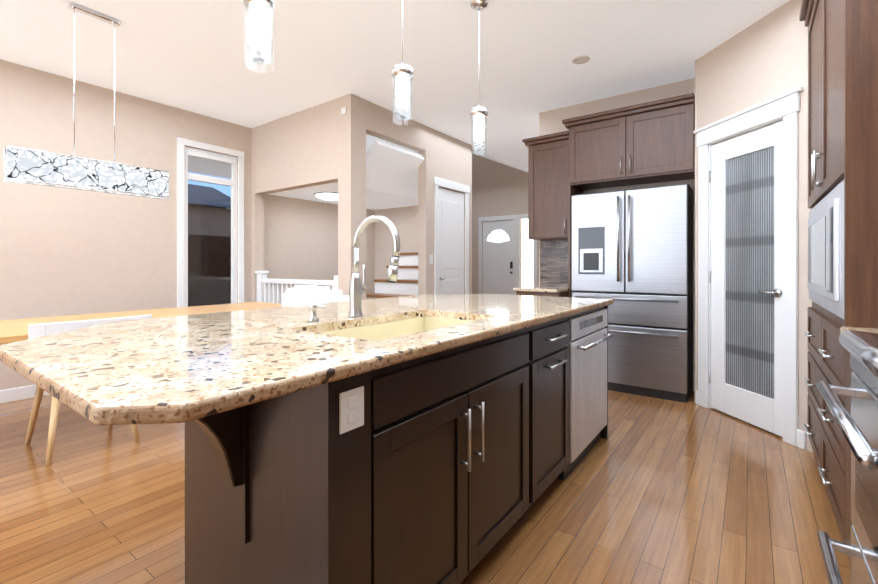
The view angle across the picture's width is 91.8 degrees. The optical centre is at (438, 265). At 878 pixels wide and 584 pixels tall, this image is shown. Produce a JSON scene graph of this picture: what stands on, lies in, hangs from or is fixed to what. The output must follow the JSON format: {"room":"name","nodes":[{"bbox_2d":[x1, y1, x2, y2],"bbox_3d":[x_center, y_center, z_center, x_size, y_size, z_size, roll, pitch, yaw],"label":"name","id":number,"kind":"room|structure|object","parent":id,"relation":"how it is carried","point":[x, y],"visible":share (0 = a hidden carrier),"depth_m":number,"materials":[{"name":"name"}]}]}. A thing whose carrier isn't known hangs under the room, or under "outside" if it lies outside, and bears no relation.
{"room":"kitchen","nodes":[
{"label":"kitchen","id":0,"kind":"room"},
{"bbox_2d":[0,59,374,389],"bbox_3d":[-3.618,-0.286,3.643,0.120,2.850,8.720,0,0,36],"label":"wall","id":1,"kind":"structure","parent":0,"point":[64,251],"depth_m":4.10,"materials":[{"name":"paint"}]},
{"bbox_2d":[0,385,49,403],"bbox_3d":[-4.223,1.085,2.692,0.030,0.110,6.430,0,0,36],"label":"baseboard","id":2,"kind":"structure","parent":1,"relation":"attached to","point":[16,394],"depth_m":3.60,"materials":[{"name":"white wood"}]},
{"bbox_2d":[177,137,243,306],"bbox_3d":[-2.629,-0.317,4.920,0.105,2.150,0.750,0,0,36],"label":"window","id":3,"kind":"structure","parent":1,"relation":"in","point":[184,176],"depth_m":4.90,"materials":[{"name":"white paint"}]},
{"bbox_2d":[251,93,359,301],"bbox_3d":[-1.569,-0.287,4.806,1.810,2.850,0.120,0,0,36],"label":"wall","id":4,"kind":"structure","parent":0,"point":[319,144],"depth_m":4.57,"materials":[{"name":"paint"}]},
{"bbox_2d":[341,107,346,114],"bbox_3d":[-0.955,-1.556,4.273,0.070,0.070,0.012,0,0,36],"label":"sensor","id":5,"kind":"object","parent":4,"relation":"attached to","point":[343,110],"visible":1,"depth_m":4.27,"materials":[{"name":"plastic"}]},
{"bbox_2d":[270,140,423,209],"bbox_3d":[-0.942,-1.145,5.678,1.789,0.445,2.030,0,0,36],"label":"ceiling","id":6,"kind":"structure","parent":0,"point":[391,176],"depth_m":5.21,"materials":[{"name":"paint"}]},
{"bbox_2d":[314,192,337,200],"bbox_3d":[-1.395,-0.883,5.508,0.440,0.075,0.440,0,0,36],"label":"dome light","id":7,"kind":"object","parent":6,"relation":"attached to","point":[330,196],"visible":0.67,"depth_m":5.37,"materials":[{"name":"white glass"}]},
{"bbox_2d":[0,0,789,178],"bbox_3d":[-0.869,-2.886,3.906,10.500,2.350,14.000,0,0,36],"label":"ceiling","id":8,"kind":"structure","parent":0,"point":[512,68],"depth_m":3.41,"materials":[{"name":"paint"}]},
{"bbox_2d":[3,3,168,198],"bbox_3d":[-2.328,-1.110,2.882,0.121,1.198,0.860,0,0,36],"label":"chandelier","id":9,"kind":"object","parent":8,"relation":"hanging from","point":[33,167],"visible":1,"depth_m":2.79,"materials":[{"name":"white glass"}]},
{"bbox_2d":[243,0,274,72],"bbox_3d":[-0.713,-1.248,1.685,0.124,0.919,0.124,0,0,36],"label":"pendant light","id":10,"kind":"object","parent":8,"relation":"hanging from","point":[260,10],"visible":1,"depth_m":1.66,"materials":[{"name":"white glass"}]},
{"bbox_2d":[392,0,412,124],"bbox_3d":[-0.195,-1.239,2.273,0.124,0.939,0.124,0,0,36],"label":"pendant light","id":11,"kind":"object","parent":8,"relation":"hanging from","point":[402,75],"visible":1,"depth_m":2.25,"materials":[{"name":"white glass"}]},
{"bbox_2d":[470,0,488,154],"bbox_3d":[0.260,-1.219,2.758,0.124,0.979,0.124,0,0,36],"label":"pendant light","id":12,"kind":"object","parent":8,"relation":"hanging from","point":[478,114],"visible":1,"depth_m":2.73,"materials":[{"name":"white glass"}]},
{"bbox_2d":[571,55,589,63],"bbox_3d":[1.171,-1.707,3.527,0.150,0.005,0.150,0,0,36],"label":"recessed light","id":13,"kind":"object","parent":8,"relation":"in","point":[581,59],"visible":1,"depth_m":3.52,"materials":[{"name":"white paint"}]},
{"bbox_2d":[375,153,417,278],"bbox_3d":[-0.346,-0.288,6.575,1.690,2.850,0.120,0,0,36],"label":"wall","id":14,"kind":"structure","parent":0,"point":[404,220],"depth_m":6.78,"materials":[{"name":"paint"}]},
{"bbox_2d":[360,98,471,299],"bbox_3d":[-0.216,-0.287,5.222,0.120,2.850,2.150,0,0,36],"label":"wall","id":15,"kind":"structure","parent":0,"point":[447,157],"depth_m":5.23,"materials":[{"name":"paint"}]},
{"bbox_2d":[430,254,432,263],"bbox_3d":[-0.095,-0.082,5.282,0.006,0.120,0.070,0,0,36],"label":"switch plate","id":16,"kind":"object","parent":15,"relation":"attached to","point":[431,258],"visible":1,"depth_m":5.28,"materials":[{"name":"plastic"}]},
{"bbox_2d":[439,187,463,293],"bbox_3d":[0.175,0.060,5.648,0.104,2.130,0.628,0,0,36],"label":"closet door","id":17,"kind":"structure","parent":15,"relation":"in","point":[451,241],"depth_m":5.65,"materials":[{"name":"white paint"}]},
{"bbox_2d":[434,177,469,293],"bbox_3d":[0.183,0.012,5.642,0.028,2.250,0.820,0,0,36],"label":"door frame","id":18,"kind":"structure","parent":15,"relation":"attached to","point":[444,183],"depth_m":5.43,"materials":[{"name":"white wood"}]},
{"bbox_2d":[0,390,850,583],"bbox_3d":[-0.869,1.164,3.910,10.500,0.050,14.000,0,0,36],"label":"floor","id":19,"kind":"structure","parent":0,"point":[650,490],"depth_m":2.00,"materials":[{"name":"brown wood"}]},
{"bbox_2d":[25,314,151,466],"bbox_3d":[-2.292,0.734,2.748,0.541,0.818,0.606,0,0,36],"label":"dining chair","id":20,"kind":"object","parent":19,"relation":"on","point":[39,330],"visible":0.29,"depth_m":2.49,"materials":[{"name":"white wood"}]},
{"bbox_2d":[0,302,280,344],"bbox_3d":[-2.333,0.762,3.216,1.000,0.755,2.650,0,0,36],"label":"dining table","id":21,"kind":"object","parent":19,"relation":"on","point":[13,330],"visible":0.17,"depth_m":3.30,"materials":[{"name":"brown wood"}]},
{"bbox_2d":[255,271,337,303],"bbox_3d":[-1.617,0.601,4.842,1.540,1.075,0.120,0,0,36],"label":"stair railing","id":22,"kind":"object","parent":19,"relation":"on","point":[266,289],"visible":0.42,"depth_m":5.05,"materials":[{"name":"white wood"}]},
{"bbox_2d":[281,285,348,306],"bbox_3d":[-0.787,0.642,2.981,0.510,1.000,0.640,0,0,36],"label":"chair","id":23,"kind":"object","parent":19,"relation":"on","point":[301,295],"visible":0.21,"depth_m":3.15,"materials":[{"name":"white plastic"}]},
{"bbox_2d":[366,252,417,298],"bbox_3d":[-0.636,0.472,5.555,0.830,1.330,1.770,0,0,36],"label":"stairs","id":24,"kind":"structure","parent":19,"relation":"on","point":[406,284],"depth_m":5.80,"materials":[{"name":"white wood"}]},
{"bbox_2d":[184,302,613,583],"bbox_3d":[0.084,0.697,1.953,0.768,0.887,2.609,0,0,36],"label":"kitchen island","id":25,"kind":"object","parent":19,"relation":"on","point":[433,439],"depth_m":1.23,"materials":[{"name":"wood"}]},
{"bbox_2d":[0,294,613,425],"bbox_3d":[-0.183,0.237,2.105,1.320,0.032,2.740,0,0,36],"label":"island countertop","id":26,"kind":"structure","parent":25,"relation":"on","point":[150,370],"depth_m":1.15,"materials":[{"name":"beige stone"}]},
{"bbox_2d":[308,303,326,321],"bbox_3d":[-0.477,0.184,1.675,0.098,0.072,0.044,0,0,36],"label":"soap dispenser","id":27,"kind":"object","parent":26,"relation":"on","point":[313,315],"visible":1,"depth_m":1.68,"materials":[{"name":"silver metal"}]},
{"bbox_2d":[348,215,399,316],"bbox_3d":[-0.264,0.004,1.800,0.286,0.433,0.099,0,0,36],"label":"faucet","id":28,"kind":"object","parent":26,"relation":"on","point":[356,289],"visible":1,"depth_m":1.82,"materials":[{"name":"silver metal"}]},
{"bbox_2d":[320,317,472,339],"bbox_3d":[-0.131,0.345,1.694,0.454,0.181,0.804,0,0,36],"label":"sink","id":29,"kind":"object","parent":26,"relation":"in","point":[381,329],"depth_m":1.94,"materials":[{"name":"beige ceramic"}]},
{"bbox_2d":[516,289,572,296],"bbox_3d":[1.126,0.695,4.360,0.444,0.887,0.625,0,0,36],"label":"base cabinet","id":30,"kind":"object","parent":19,"relation":"on","point":[564,292],"depth_m":4.10,"materials":[{"name":"brown wood"}]},
{"bbox_2d":[513,285,570,292],"bbox_3d":[1.113,0.235,4.360,0.464,0.032,0.640,0,0,36],"label":"countertop","id":31,"kind":"structure","parent":30,"relation":"on","point":[542,288],"depth_m":4.16,"materials":[{"name":"beige stone"}]},
{"bbox_2d":[571,184,692,402],"bbox_3d":[1.772,0.224,3.959,0.970,1.830,0.486,0,0,36],"label":"fridge","id":32,"kind":"object","parent":19,"relation":"on","point":[632,253],"visible":0.83,"depth_m":3.74,"materials":[{"name":"silver metal"}]},
{"bbox_2d":[804,304,877,455],"bbox_3d":[2.308,0.691,2.160,0.615,0.900,0.645,0,0,36],"label":"base cabinet","id":33,"kind":"object","parent":19,"relation":"on","point":[871,309],"depth_m":2.40,"materials":[{"name":"brown wood"}]},
{"bbox_2d":[815,312,877,562],"bbox_3d":[1.927,0.691,1.640,0.615,0.900,0.645,0,0,36],"label":"base cabinet","id":34,"kind":"object","parent":19,"relation":"on","point":[832,360],"depth_m":1.77,"materials":[{"name":"brown wood"}]},
{"bbox_2d":[817,330,877,583],"bbox_3d":[1.368,0.678,0.967,0.702,0.927,0.750,0,0,36],"label":"range","id":35,"kind":"object","parent":19,"relation":"on","point":[858,427],"visible":1,"depth_m":1.24,"materials":[{"name":"silver metal"}]},
{"bbox_2d":[472,154,538,293],"bbox_3d":[0.657,-1.516,9.372,6.500,5.300,0.120,0,0,36],"label":"wall","id":36,"kind":"structure","parent":0,"point":[499,189],"depth_m":8.94,"materials":[{"name":"paint"}]},
{"bbox_2d":[483,220,513,294],"bbox_3d":[1.234,0.092,8.892,0.748,2.060,0.085,0,0,36],"label":"front door","id":37,"kind":"structure","parent":36,"relation":"in","point":[498,257],"depth_m":8.88,"materials":[{"name":"white paint"}]},
{"bbox_2d":[478,214,537,294],"bbox_3d":[1.390,0.050,8.750,1.340,2.170,0.020,0,0,36],"label":"door frame","id":38,"kind":"structure","parent":36,"relation":"attached to","point":[516,218],"depth_m":8.62,"materials":[{"name":"white wood"}]},
{"bbox_2d":[521,219,532,286],"bbox_3d":[1.780,-0.080,8.520,0.280,1.730,0.010,0,0,36],"label":"sidelight window","id":39,"kind":"structure","parent":36,"relation":"in","point":[526,261],"depth_m":8.53,"materials":[{"name":"white glass"}]},
{"bbox_2d":[539,78,694,390],"bbox_3d":[2.335,-0.286,3.941,2.930,2.850,0.120,0,0,36],"label":"wall","id":40,"kind":"structure","parent":0,"point":[550,121],"depth_m":4.21,"materials":[{"name":"paint"}]},
{"bbox_2d":[525,133,580,240],"bbox_3d":[1.211,-0.789,4.476,0.444,1.015,0.335,0,0,36],"label":"upper cabinet","id":41,"kind":"object","parent":40,"relation":"attached to","point":[549,202],"depth_m":4.35,"materials":[{"name":"brown wood"}]},
{"bbox_2d":[565,97,694,192],"bbox_3d":[1.806,-1.094,4.009,1.065,0.605,0.385,0,0,36],"label":"upper cabinet","id":42,"kind":"object","parent":40,"relation":"attached to","point":[647,142],"depth_m":3.84,"materials":[{"name":"brown wood"}]},
{"bbox_2d":[695,60,696,402],"bbox_3d":[2.269,-0.286,3.673,0.070,2.850,0.390,0,0,36],"label":"wall","id":43,"kind":"structure","parent":0,"point":[695,229],"depth_m":3.53,"materials":[{"name":"paint"}]},
{"bbox_2d":[697,0,812,452],"bbox_3d":[2.259,-0.285,3.063,0.100,2.850,0.955,0,0,-9],"label":"wall","id":44,"kind":"structure","parent":0,"point":[764,58],"depth_m":2.86,"materials":[{"name":"paint"}]},
{"bbox_2d":[709,121,782,436],"bbox_3d":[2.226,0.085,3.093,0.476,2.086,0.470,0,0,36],"label":"pantry door","id":45,"kind":"structure","parent":44,"relation":"in","point":[746,274],"depth_m":3.07,"materials":[{"name":"white paint"}]},
{"bbox_2d":[693,87,803,446],"bbox_3d":[2.235,0.012,3.092,0.140,2.255,0.890,0,0,-9],"label":"door frame","id":46,"kind":"structure","parent":44,"relation":"attached to","point":[785,107],"depth_m":2.76,"materials":[{"name":"white wood"}]},
{"bbox_2d":[803,0,877,211],"bbox_3d":[2.289,-0.917,2.132,0.615,1.165,0.703,0,0,36],"label":"upper cabinet","id":47,"kind":"object","parent":44,"relation":"attached to","point":[849,205],"depth_m":2.43,"materials":[{"name":"brown wood"}]},
{"bbox_2d":[808,180,843,318],"bbox_3d":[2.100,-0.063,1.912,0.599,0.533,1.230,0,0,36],"label":"microwave","id":48,"kind":"object","parent":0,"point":[826,253],"visible":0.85,"depth_m":1.83,"materials":[{"name":"silver plastic"}]},
{"bbox_2d":[815,0,877,203],"bbox_3d":[1.951,-0.916,1.671,0.615,1.165,0.687,0,0,36],"label":"upper cabinet","id":49,"kind":"object","parent":0,"relation":"attached to","point":[842,90],"depth_m":1.56,"materials":[{"name":"brown wood"}]},
{"label":"outside","id":50,"kind":"structure","parent":0,"visible":0},
{"bbox_2d":[188,172,230,196],"bbox_3d":[-42.675,-20.899,44.455,0.100,46.000,140.000,0,0,36],"label":"sky","id":51,"kind":"structure","parent":50,"point":[217,187],"depth_m":59.78,"materials":[{"name":"blue"}]},
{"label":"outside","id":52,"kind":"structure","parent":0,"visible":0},
{"bbox_2d":[188,184,230,306],"bbox_3d":[-12.631,-1.070,13.150,25.600,5.000,45.000,0,0,36],"label":"houses","id":53,"kind":"structure","parent":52,"point":[194,287],"depth_m":8.87,"materials":[{"name":"grey"}]}
]}

